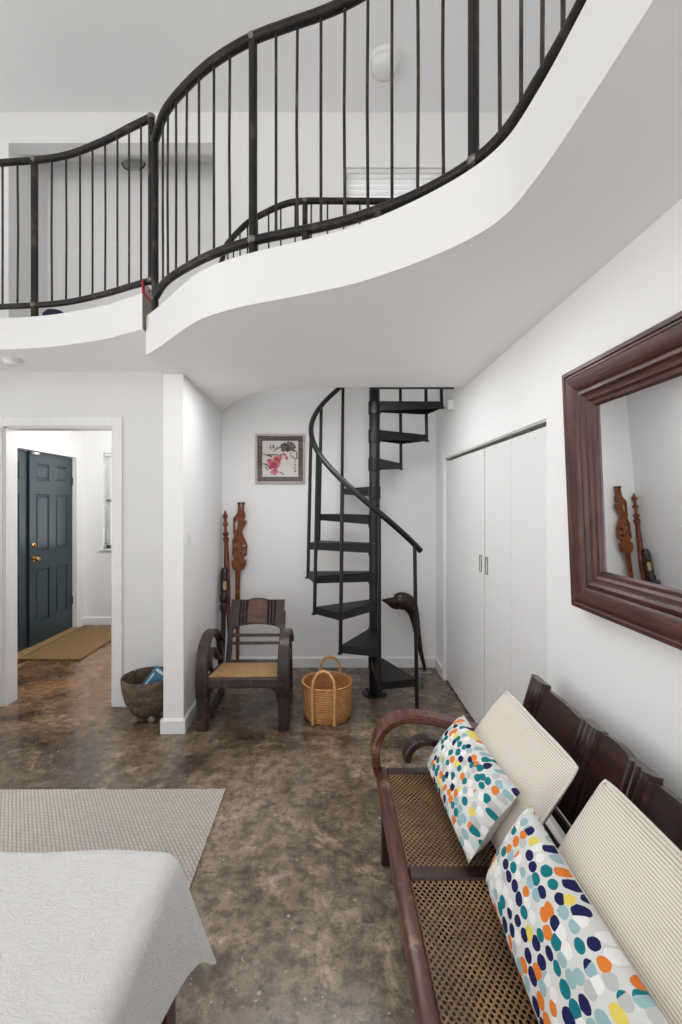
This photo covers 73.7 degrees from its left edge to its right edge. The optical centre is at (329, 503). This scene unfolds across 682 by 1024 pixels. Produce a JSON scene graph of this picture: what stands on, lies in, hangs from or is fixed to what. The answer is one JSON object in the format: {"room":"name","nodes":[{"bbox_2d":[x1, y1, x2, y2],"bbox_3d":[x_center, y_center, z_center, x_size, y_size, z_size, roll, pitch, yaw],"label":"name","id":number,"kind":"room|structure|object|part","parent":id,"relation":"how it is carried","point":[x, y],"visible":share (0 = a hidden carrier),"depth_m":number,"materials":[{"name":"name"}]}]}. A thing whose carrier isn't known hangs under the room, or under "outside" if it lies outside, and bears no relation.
{"room":"living room","nodes":[
{"label":"living room","id":0,"kind":"room"},
{"bbox_2d":[17,431,83,626],"bbox_3d":[-3.120,0.260,4.645,0.140,2.480,2.310,0,0,0],"label":"wall","id":1,"kind":"structure","parent":0,"point":[67,440],"depth_m":5.45,"materials":[{"name":"white paint"}]},
{"bbox_2d":[17,449,26,651],"bbox_3d":[-3.132,0.469,4.258,0.055,2.018,0.831,0,0,0],"label":"door","id":2,"kind":"structure","parent":1,"relation":"in","point":[21,454],"depth_m":4.58,"materials":[{"name":"teal paint"}]},
{"bbox_2d":[17,440,80,626],"bbox_3d":[-3.111,0.440,4.645,0.158,2.120,1.810,0,0,0],"label":"door frame","id":3,"kind":"structure","parent":1,"relation":"attached to","point":[20,444],"depth_m":5.46,"materials":[{"name":"white wood"}]},
{"bbox_2d":[27,451,72,647],"bbox_3d":[-3.076,0.469,5.062,0.106,2.018,0.780,0,0,0],"label":"door","id":4,"kind":"structure","parent":1,"relation":"in","point":[49,477],"depth_m":5.00,"materials":[{"name":"teal paint"}]},
{"bbox_3d":[-3.054,0.575,4.735,0.062,0.060,0.060,0,0,0],"label":"knob","id":5,"kind":"part","parent":4,"relation":"part of","materials":[{"name":"gold metal"}]},
{"bbox_2d":[0,293,158,370],"bbox_3d":[-2.727,-1.080,4.176,3.347,0.200,3.248,0,0,0],"label":"balcony","id":6,"kind":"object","parent":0,"point":[110,337],"depth_m":2.86,"materials":[{"name":"white paint"}]},
{"bbox_2d":[1,357,22,367],"bbox_3d":[-2.165,-0.959,3.100,0.126,0.042,0.126,0,0,0],"label":"smoke detector","id":7,"kind":"object","parent":6,"relation":"attached to","point":[7,361],"visible":1,"depth_m":3.06,"materials":[{"name":"white plastic"}]},
{"bbox_2d":[42,309,62,315],"bbox_3d":[-1.830,-1.232,3.020,0.156,0.104,0.109,0,0,0],"label":"bundle","id":8,"kind":"object","parent":6,"relation":"on","point":[48,311],"visible":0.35,"depth_m":2.98,"materials":[{"name":"blue fabric"}]},
{"bbox_2d":[0,112,155,316],"bbox_3d":[-2.582,-1.696,2.876,3.237,1.031,0.264,0,0,7],"label":"loft railing","id":9,"kind":"object","parent":6,"relation":"on","point":[148,119],"visible":0.95,"depth_m":2.81,"materials":[{"name":"black metal"}]},
{"bbox_3d":[-1.885,-1.685,2.902,0.038,1.010,0.024,0,0,0],"label":"post","id":10,"kind":"part","parent":9,"relation":"part of","materials":[{"name":"black metal"}]},
{"bbox_3d":[-2.591,-2.190,2.878,3.220,0.042,0.258,0,0,7],"label":"rail","id":11,"kind":"part","parent":9,"relation":"part of","materials":[{"name":"black metal"}]},
{"bbox_3d":[-2.591,-1.265,2.878,3.218,0.036,0.252,0,0,7],"label":"rail","id":12,"kind":"part","parent":9,"relation":"part of","materials":[{"name":"black metal"}]},
{"bbox_3d":[-1.012,-1.718,2.580,0.038,0.945,0.038,0,0,0],"label":"post","id":13,"kind":"part","parent":9,"relation":"part of","materials":[{"name":"black metal"}]},
{"bbox_2d":[142,280,150,301],"bbox_3d":[-1.061,-1.222,2.655,0.012,0.085,0.160,0,0,0],"label":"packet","id":14,"kind":"object","parent":6,"relation":"on","point":[146,291],"visible":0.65,"depth_m":2.62,"materials":[{"name":"red"}]},
{"bbox_3d":[-1.057,-1.235,2.665,0.002,0.050,0.130,0,0,0],"label":"label panel","id":15,"kind":"part","parent":14,"relation":"part of","materials":[{"name":"white paper"}]},
{"bbox_2d":[0,371,162,705],"bbox_3d":[-2.745,0.260,3.430,3.310,2.480,0.120,0,0,0],"label":"wall","id":16,"kind":"structure","parent":0,"point":[136,397],"depth_m":3.37,"materials":[{"name":"paint"}]},
{"bbox_2d":[0,428,1,706],"bbox_3d":[-2.425,0.467,2.991,0.098,2.043,0.721,0,0,0],"label":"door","id":17,"kind":"structure","parent":16,"relation":"in","point":[0,428],"depth_m":3.33,"materials":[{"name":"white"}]},
{"bbox_2d":[0,417,122,706],"bbox_3d":[-2.009,0.429,3.422,0.947,2.142,0.136,0,0,0],"label":"door frame","id":18,"kind":"structure","parent":16,"relation":"attached to","point":[12,425],"depth_m":3.35,"materials":[{"name":"white wood"}]},
{"bbox_2d":[84,431,110,616],"bbox_3d":[-2.095,0.260,5.725,2.190,2.480,0.150,0,0,0],"label":"wall","id":19,"kind":"structure","parent":0,"point":[97,563],"depth_m":5.65,"materials":[{"name":"white paint"}]},
{"bbox_2d":[81,617,110,625],"bbox_3d":[-2.125,1.452,5.600,1.850,0.095,0.100,0,0,0],"label":"baseboard","id":20,"kind":"structure","parent":19,"relation":"attached to","point":[85,620],"depth_m":5.63,"materials":[{"name":"white wood"}]},
{"bbox_2d":[99,453,110,550],"bbox_3d":[-2.410,-0.024,5.705,0.880,1.212,0.170,0,0,0],"label":"window","id":21,"kind":"structure","parent":19,"relation":"in","point":[108,455],"depth_m":5.75,"materials":[{"name":"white glass"}]},
{"bbox_2d":[19,155,211,316],"bbox_3d":[-2.000,-2.440,4.607,2.100,2.520,0.585,0,0,0],"label":"wall","id":22,"kind":"structure","parent":0,"point":[44,170],"depth_m":4.75,"materials":[{"name":"white paint"}]},
{"bbox_2d":[122,160,144,170],"bbox_3d":[-2.045,-3.510,4.724,0.248,0.090,0.052,0,0,0],"label":"wall lamp","id":23,"kind":"object","parent":22,"relation":"attached to","point":[134,164],"visible":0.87,"depth_m":4.72,"materials":[{"name":"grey glass"}]},
{"bbox_2d":[91,246,211,307],"bbox_3d":[-1.750,-1.890,4.675,1.340,1.420,0.150,0,0,0],"label":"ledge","id":24,"kind":"object","parent":22,"relation":"attached to","point":[98,250],"visible":0.21,"depth_m":4.60,"materials":[{"name":"white paint"}]},
{"bbox_2d":[163,374,221,717],"bbox_3d":[-1.049,0.302,3.575,0.148,2.395,1.203,0,0,-1],"label":"wall partition","id":25,"kind":"structure","parent":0,"point":[192,423],"depth_m":3.07,"materials":[{"name":"white paint"}]},
{"bbox_2d":[160,664,217,733],"bbox_3d":[-1.024,1.452,3.568,0.163,0.095,1.215,0,0,0],"label":"baseboard","id":26,"kind":"structure","parent":25,"relation":"attached to","point":[167,725],"depth_m":2.96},
{"bbox_2d":[187,532,190,549],"bbox_3d":[-0.954,0.255,3.090,0.016,0.116,0.070,0,0,-1],"label":"light switch","id":27,"kind":"object","parent":25,"relation":"attached to","point":[189,533],"visible":1,"depth_m":3.08,"materials":[{"name":"white plastic"}]},
{"bbox_2d":[0,625,475,1023],"bbox_3d":[-1.650,1.550,1.400,5.500,0.100,8.800,0,0,0],"label":"floor","id":28,"kind":"structure","parent":0,"point":[293,895],"depth_m":2.22,"materials":[{"name":"concrete"}]},
{"bbox_2d":[17,627,78,658],"bbox_3d":[-3.095,1.490,4.645,0.190,0.020,1.610,0,0,0],"label":"threshold","id":29,"kind":"object","parent":28,"relation":"on","point":[23,652],"visible":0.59,"depth_m":4.84,"materials":[{"name":"brown wood"}]},
{"bbox_2d":[17,627,110,659],"bbox_3d":[-2.690,1.492,4.907,0.610,0.013,1.115,0,0,0],"label":"doormat","id":30,"kind":"object","parent":28,"relation":"on","point":[80,643],"visible":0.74,"depth_m":4.77,"materials":[{"name":"beige wicker"}]},
{"bbox_2d":[0,789,225,887],"bbox_3d":[-1.521,1.489,1.563,1.958,0.002,1.627,0,0,0],"label":"rug","id":31,"kind":"object","parent":28,"relation":"on","point":[178,823],"visible":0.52,"depth_m":2.14,"materials":[{"name":"fabric"}]},
{"bbox_2d":[161,996,175,1023],"bbox_3d":[-1.169,1.192,0.153,1.592,0.588,2.006,0,0,0],"label":"bed","id":32,"kind":"object","parent":31,"relation":"on","point":[170,1017],"visible":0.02,"depth_m":1.07,"materials":[{"name":"red wood"}]},
{"bbox_2d":[0,850,215,1023],"bbox_3d":[-1.110,1.050,0.513,1.618,0.367,1.468,0,0,0],"label":"quilt","id":33,"kind":"object","parent":32,"relation":"on","point":[87,936],"visible":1,"depth_m":0.96,"materials":[{"name":"white fabric"}]},
{"bbox_2d":[120,666,162,723],"bbox_3d":[-1.275,1.349,3.180,0.346,0.302,0.345,0,0,0],"label":"bowl","id":34,"kind":"object","parent":28,"relation":"on","point":[142,700],"visible":0.84,"depth_m":3.06,"materials":[{"name":"brown wood"}]},
{"bbox_2d":[142,665,162,683],"bbox_3d":[-1.218,1.265,3.154,0.262,0.272,0.054,0,0,-30],"label":"magazine","id":35,"kind":"object","parent":34,"relation":"in","point":[156,675],"visible":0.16,"depth_m":3.16,"materials":[{"name":"paper"}]},
{"bbox_2d":[220,568,227,662],"bbox_3d":[-0.918,1.026,3.917,0.074,0.926,0.279,0,0,-9],"label":"carving","id":36,"kind":"object","parent":28,"relation":"on","point":[224,571],"visible":0.79,"depth_m":3.94,"materials":[{"name":"black wood"}]},
{"bbox_2d":[222,511,230,633],"bbox_3d":[-0.908,0.768,4.052,0.060,1.426,0.232,0,0,-29],"label":"spear","id":37,"kind":"object","parent":28,"relation":"on","point":[225,533],"visible":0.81,"depth_m":4.06,"materials":[{"name":"red wood"}]},
{"bbox_2d":[231,502,246,659],"bbox_3d":[-0.821,0.742,4.122,0.118,1.512,0.127,0,0,-40],"label":"carving","id":38,"kind":"object","parent":28,"relation":"on","point":[238,563],"visible":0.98,"depth_m":4.11,"materials":[{"name":"orange wood"}]},
{"bbox_2d":[195,598,293,731],"bbox_3d":[-0.579,1.135,3.351,0.622,0.736,0.761,0,0,-1],"label":"armchair","id":39,"kind":"object","parent":28,"relation":"on","point":[275,674],"visible":1,"depth_m":3.14,"materials":[{"name":"brown wood"}]},
{"bbox_3d":[-0.842,1.375,3.016,0.074,0.250,0.056,0,0,-1],"label":"leg","id":40,"kind":"part","parent":39,"relation":"part of","materials":[{"name":"brown wood"}]},
{"bbox_3d":[-0.845,1.102,3.256,0.086,0.425,0.579,0,0,-1],"label":"arm","id":41,"kind":"part","parent":39,"relation":"part of","materials":[{"name":"brown wood"}]},
{"bbox_3d":[-0.820,1.212,3.246,0.044,0.114,0.471,0,0,-1],"label":"rail","id":42,"kind":"part","parent":39,"relation":"part of","materials":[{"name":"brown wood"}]},
{"bbox_3d":[-0.849,1.268,3.539,0.040,0.469,0.144,0,0,-1],"label":"leg","id":43,"kind":"part","parent":39,"relation":"part of","materials":[{"name":"brown wood"}]},
{"bbox_3d":[-0.574,1.185,3.011,0.496,0.067,0.056,0,0,-1],"label":"rail","id":44,"kind":"part","parent":39,"relation":"part of","materials":[{"name":"brown wood"}]},
{"bbox_3d":[-0.577,1.183,3.246,0.466,0.067,0.440,0,0,-1],"label":"cane seat","id":45,"kind":"part","parent":39,"relation":"part of","materials":[{"name":"beige wicker"}]},
{"bbox_3d":[-0.581,1.233,3.518,0.400,0.055,0.045,0,0,-1],"label":"rail","id":46,"kind":"part","parent":39,"relation":"part of","materials":[{"name":"brown wood"}]},
{"bbox_3d":[-0.583,0.885,3.668,0.430,0.237,0.126,0,0,-1],"label":"panel","id":47,"kind":"part","parent":39,"relation":"part of","materials":[{"name":"brown wood"}]},
{"bbox_3d":[-0.306,1.375,3.024,0.074,0.250,0.056,0,0,-1],"label":"leg","id":48,"kind":"part","parent":39,"relation":"part of","materials":[{"name":"brown wood"}]},
{"bbox_3d":[-0.309,1.102,3.264,0.086,0.425,0.579,0,0,-1],"label":"arm","id":49,"kind":"part","parent":39,"relation":"part of","materials":[{"name":"brown wood"}]},
{"bbox_3d":[-0.313,1.268,3.546,0.040,0.469,0.144,0,0,-1],"label":"leg","id":50,"kind":"part","parent":39,"relation":"part of","materials":[{"name":"brown wood"}]},
{"bbox_2d":[302,655,352,726],"bbox_3d":[-0.020,1.312,3.220,0.360,0.376,0.362,0,0,8],"label":"basket","id":51,"kind":"object","parent":28,"relation":"on","point":[327,695],"visible":1,"depth_m":3.08,"materials":[{"name":"wicker"}]},
{"bbox_3d":[-0.043,1.306,3.060,0.174,0.365,0.040,0,0,8],"label":"handle","id":52,"kind":"part","parent":51,"relation":"part of","materials":[{"name":"wicker"}]},
{"bbox_3d":[0.003,1.306,3.380,0.174,0.365,0.040,0,0,8],"label":"handle","id":53,"kind":"part","parent":51,"relation":"part of","materials":[{"name":"wicker"}]},
{"bbox_2d":[305,387,453,708],"bbox_3d":[0.352,-0.232,3.600,1.065,3.465,1.065,0,0,-43],"label":"spiral staircase","id":54,"kind":"structure","parent":28,"relation":"on","point":[383,675],"depth_m":3.55,"materials":[{"name":"black metal"}]},
{"bbox_3d":[0.352,-0.810,3.600,1.044,2.310,1.044,0,0,0],"label":"handrail","id":55,"kind":"part","parent":54,"relation":"part of","materials":[{"name":"black metal"}]},
{"bbox_3d":[0.352,1.485,3.600,0.200,0.030,0.200,0,0,0],"label":"plate","id":56,"kind":"part","parent":54,"relation":"part of","materials":[{"name":"black paint"}]},
{"bbox_2d":[382,592,431,673],"bbox_3d":[0.680,1.151,4.040,0.439,0.728,0.100,0,0,0],"label":"bird sculpture","id":57,"kind":"object","parent":28,"relation":"on","point":[401,600],"visible":0.88,"depth_m":4.02,"materials":[{"name":"brown wood"}]},
{"bbox_2d":[370,674,681,1023],"bbox_3d":[0.527,1.112,1.090,0.715,0.792,1.680,0,0,0],"label":"bench","id":58,"kind":"object","parent":28,"relation":"on","point":[462,968],"visible":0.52,"depth_m":1.32,"materials":[{"name":"red wood"}]},
{"bbox_3d":[0.236,1.327,1.900,0.044,0.345,0.044,0,0,0],"label":"leg","id":59,"kind":"part","parent":58,"relation":"part of","materials":[{"name":"red wood"}]},
{"bbox_3d":[0.213,1.125,1.090,0.047,0.061,1.620,0,0,0],"label":"rail","id":60,"kind":"part","parent":58,"relation":"part of","materials":[{"name":"brown wood"}]},
{"bbox_3d":[0.469,1.133,1.877,0.465,0.065,0.045,0,0,0],"label":"rail","id":61,"kind":"part","parent":58,"relation":"part of","materials":[{"name":"red wood"}]},
{"bbox_3d":[0.472,0.992,1.890,0.604,0.254,0.078,0,0,0],"label":"arm","id":62,"kind":"part","parent":58,"relation":"part of"},
{"bbox_3d":[0.469,1.110,1.619,0.467,0.012,0.474,0,0,0],"label":"cane panel","id":63,"kind":"part","parent":58,"relation":"part of","materials":[{"name":"brown wicker"}]},
{"bbox_3d":[0.469,1.127,1.357,0.465,0.057,0.050,0,0,0],"label":"cross rail","id":64,"kind":"part","parent":58,"relation":"part of","materials":[{"name":"red wood"}]},
{"bbox_2d":[427,715,519,862],"bbox_3d":[0.479,0.968,1.615,0.185,0.221,0.533,0,0,-2],"label":"cushion","id":65,"kind":"object","parent":58,"relation":"on","point":[476,794],"visible":1,"depth_m":1.48,"materials":[{"name":"fabric"}]},
{"bbox_3d":[0.469,1.110,1.096,0.467,0.012,0.472,0,0,0],"label":"cane panel","id":66,"kind":"part","parent":58,"relation":"part of","materials":[{"name":"brown wicker"}]},
{"bbox_2d":[474,691,578,850],"bbox_3d":[0.618,0.917,1.593,0.232,0.310,0.557,0,0,1],"label":"cushion","id":67,"kind":"object","parent":58,"relation":"on","point":[542,771],"visible":0.62,"depth_m":1.45,"materials":[{"name":"beige fabric"}]},
{"bbox_3d":[0.725,1.139,1.090,0.050,0.062,1.620,0,0,0],"label":"rail","id":68,"kind":"part","parent":58,"relation":"part of","materials":[{"name":"red wood"}]},
{"bbox_2d":[486,804,668,1023],"bbox_3d":[0.498,0.962,1.018,0.170,0.230,0.546,0,0,3],"label":"cushion","id":69,"kind":"object","parent":58,"relation":"on","point":[572,969],"visible":1,"depth_m":0.94,"materials":[{"name":"fabric"}]},
{"bbox_3d":[0.820,0.859,1.090,0.130,0.287,1.680,0,0,0],"label":"panel","id":70,"kind":"part","parent":58,"relation":"part of","materials":[{"name":"red wood"}]},
{"bbox_2d":[558,779,681,1023],"bbox_3d":[0.633,0.901,0.942,0.227,0.341,0.567,0,0,-1],"label":"cushion","id":71,"kind":"object","parent":58,"relation":"on","point":[630,871],"visible":0.62,"depth_m":0.96,"materials":[{"name":"beige fabric"}]},
{"bbox_2d":[0,112,511,656],"bbox_3d":[-0.450,-1.045,4.245,6.300,5.090,0.140,0,0,0],"label":"wall","id":72,"kind":"structure","parent":0,"point":[275,529],"depth_m":4.18,"materials":[{"name":"white paint"}]},
{"bbox_2d":[255,434,304,483],"bbox_3d":[-0.455,-0.410,4.161,0.452,0.452,0.024,0,0,0],"label":"picture","id":73,"kind":"object","parent":72,"relation":"attached to","point":[279,458],"visible":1,"depth_m":4.16,"materials":[{"name":"paper"}]},
{"bbox_2d":[225,657,434,667],"bbox_3d":[-0.007,1.452,4.168,1.965,0.095,0.015,0,0,0],"label":"baseboard","id":74,"kind":"structure","parent":72,"relation":"attached to","point":[298,662],"depth_m":4.16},
{"bbox_2d":[345,169,441,228],"bbox_3d":[0.600,-2.656,4.228,0.980,0.857,0.165,0,0,0],"label":"window","id":75,"kind":"structure","parent":72,"relation":"in","point":[379,179],"depth_m":4.20,"materials":[{"name":"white glass"}]},
{"bbox_2d":[346,169,441,174],"bbox_3d":[0.600,-3.064,4.206,0.900,0.038,0.038,0,0,0],"label":"blind","id":76,"kind":"object","parent":75,"relation":"attached to","point":[348,171],"depth_m":4.19,"materials":[{"name":"white plastic"}]},
{"bbox_2d":[0,0,575,111],"bbox_3d":[-0.850,-3.640,0.660,7.100,0.100,7.320,0,0,0],"label":"ceiling","id":77,"kind":"structure","parent":0,"point":[56,55],"depth_m":3.62,"materials":[{"name":"paint"}]},
{"bbox_2d":[369,44,400,81],"bbox_3d":[0.445,-3.529,3.680,0.256,0.123,0.256,0,0,0],"label":"ceiling light","id":78,"kind":"object","parent":77,"relation":"attached to","point":[379,61],"visible":0.91,"depth_m":3.62,"materials":[{"name":"white glass"}]},
{"bbox_2d":[146,0,681,411],"bbox_3d":[0.755,-0.955,0.588,3.890,0.220,7.175,0,0,0],"label":"balcony","id":79,"kind":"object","parent":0,"point":[431,290],"depth_m":1.65,"materials":[{"name":"white paint"}]},
{"bbox_2d":[219,197,389,262],"bbox_3d":[-0.350,-1.619,3.511,1.792,1.107,0.443,0,0,31],"label":"loft railing","id":80,"kind":"object","parent":79,"relation":"on","point":[304,201],"visible":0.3,"depth_m":3.23,"materials":[{"name":"black metal"}]},
{"bbox_3d":[-0.178,-1.607,3.233,0.038,1.085,0.038,0,0,0],"label":"post","id":81,"kind":"part","parent":80,"relation":"part of","materials":[{"name":"black metal"}]},
{"bbox_2d":[150,0,586,311],"bbox_3d":[0.186,-1.556,1.163,0.907,0.983,3.531,0,0,-27],"label":"loft railing","id":82,"kind":"object","parent":79,"relation":"on","point":[249,40],"visible":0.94,"depth_m":1.88,"materials":[{"name":"black metal"}]},
{"bbox_3d":[-0.974,-1.545,2.533,0.038,0.960,0.038,0,0,0],"label":"post","id":83,"kind":"part","parent":82,"relation":"part of","materials":[{"name":"black metal"}]},
{"bbox_3d":[-0.335,-1.545,1.981,0.038,0.960,0.038,0,0,0],"label":"post","id":84,"kind":"part","parent":82,"relation":"part of","materials":[{"name":"black metal"}]},
{"bbox_3d":[0.192,-2.025,1.155,0.904,0.046,3.512,0,0,-26],"label":"rail","id":85,"kind":"part","parent":82,"relation":"part of","materials":[{"name":"black metal"}]},
{"bbox_3d":[0.481,-1.545,1.525,0.038,0.960,0.038,0,0,0],"label":"post","id":86,"kind":"part","parent":82,"relation":"part of","materials":[{"name":"black metal"}]},
{"bbox_2d":[436,199,681,839],"bbox_3d":[1.038,0.217,0.657,0.125,2.565,7.315,0,0,0],"label":"wall","id":87,"kind":"structure","parent":0,"point":[626,681],"depth_m":1.74,"materials":[{"name":"white paint"}]},
{"bbox_2d":[371,387,453,388],"bbox_3d":[0.600,-0.854,3.308,0.600,0.042,0.007,0,0,0],"label":"trim","id":88,"kind":"structure","parent":87,"relation":"attached to","point":[371,387],"depth_m":3.31,"materials":[{"name":"black paint"}]},
{"bbox_2d":[442,453,444,669],"bbox_3d":[0.969,0.535,3.889,0.012,1.930,0.051,0,0,0],"label":"door frame","id":89,"kind":"structure","parent":87,"relation":"attached to","point":[443,454],"depth_m":3.87,"materials":[{"name":"white wood"}]},
{"bbox_2d":[445,419,545,459],"bbox_3d":[1.001,-0.379,2.956,0.048,0.011,1.808,0,0,0],"label":"door track","id":90,"kind":"object","parent":87,"relation":"attached to","point":[541,423],"visible":0.79,"depth_m":2.61,"materials":[{"name":"metal"}]},
{"bbox_2d":[447,449,484,723],"bbox_3d":[1.000,0.564,3.385,0.038,1.833,0.937,0,0,0],"label":"door","id":91,"kind":"structure","parent":90,"relation":"hanging from","point":[466,473],"depth_m":3.26,"materials":[{"name":"paint"}]},
{"bbox_3d":[0.985,0.390,2.975,0.008,0.110,0.038,0,0,0],"label":"handle","id":92,"kind":"part","parent":91,"relation":"part of","materials":[{"name":"grey metal"}]},
{"bbox_2d":[485,427,545,714],"bbox_3d":[1.000,0.564,2.482,0.038,1.833,0.844,0,0,0],"label":"door","id":93,"kind":"structure","parent":90,"relation":"hanging from","point":[515,468],"depth_m":2.42,"materials":[{"name":"paint"}]},
{"bbox_3d":[0.985,0.390,2.860,0.008,0.110,0.038,0,0,0],"label":"handle","id":94,"kind":"part","parent":93,"relation":"part of","materials":[{"name":"grey metal"}]},
{"bbox_2d":[435,657,562,844],"bbox_3d":[0.968,1.452,0.588,0.015,0.095,7.175,0,0,0],"label":"baseboard","id":95,"kind":"structure","parent":87,"relation":"attached to","point":[438,665],"depth_m":2.02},
{"bbox_2d":[452,426,545,459],"bbox_3d":[1.028,0.565,2.956,0.014,1.870,1.808,0,0,0],"label":"lining","id":96,"kind":"object","parent":87,"relation":"attached to","point":[543,426],"visible":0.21,"depth_m":2.62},
{"bbox_2d":[562,311,681,650],"bbox_3d":[0.936,-0.052,1.136,0.087,0.886,1.220,0,0,-1],"label":"mirror","id":97,"kind":"object","parent":87,"relation":"attached to","point":[622,407],"visible":1,"depth_m":1.43,"materials":[{"name":"brown wood"}]},
{"bbox_3d":[0.927,-0.052,1.670,0.047,0.885,0.152,-2,0,-1],"label":"frame rail","id":98,"kind":"part","parent":97,"relation":"part of","materials":[{"name":"wood"}]},
{"bbox_3d":[0.918,-0.418,1.135,0.047,0.152,1.220,-2,0,-1],"label":"frame rail","id":99,"kind":"part","parent":97,"relation":"part of","materials":[{"name":"wood"}]},
{"bbox_3d":[0.950,0.315,1.136,0.047,0.152,1.220,-2,0,-1],"label":"frame rail","id":100,"kind":"part","parent":97,"relation":"part of","materials":[{"name":"wood"}]},
{"bbox_3d":[0.956,-0.053,1.136,0.003,0.595,0.930,-2,0,-1],"label":"glass","id":101,"kind":"part","parent":97,"relation":"part of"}
]}

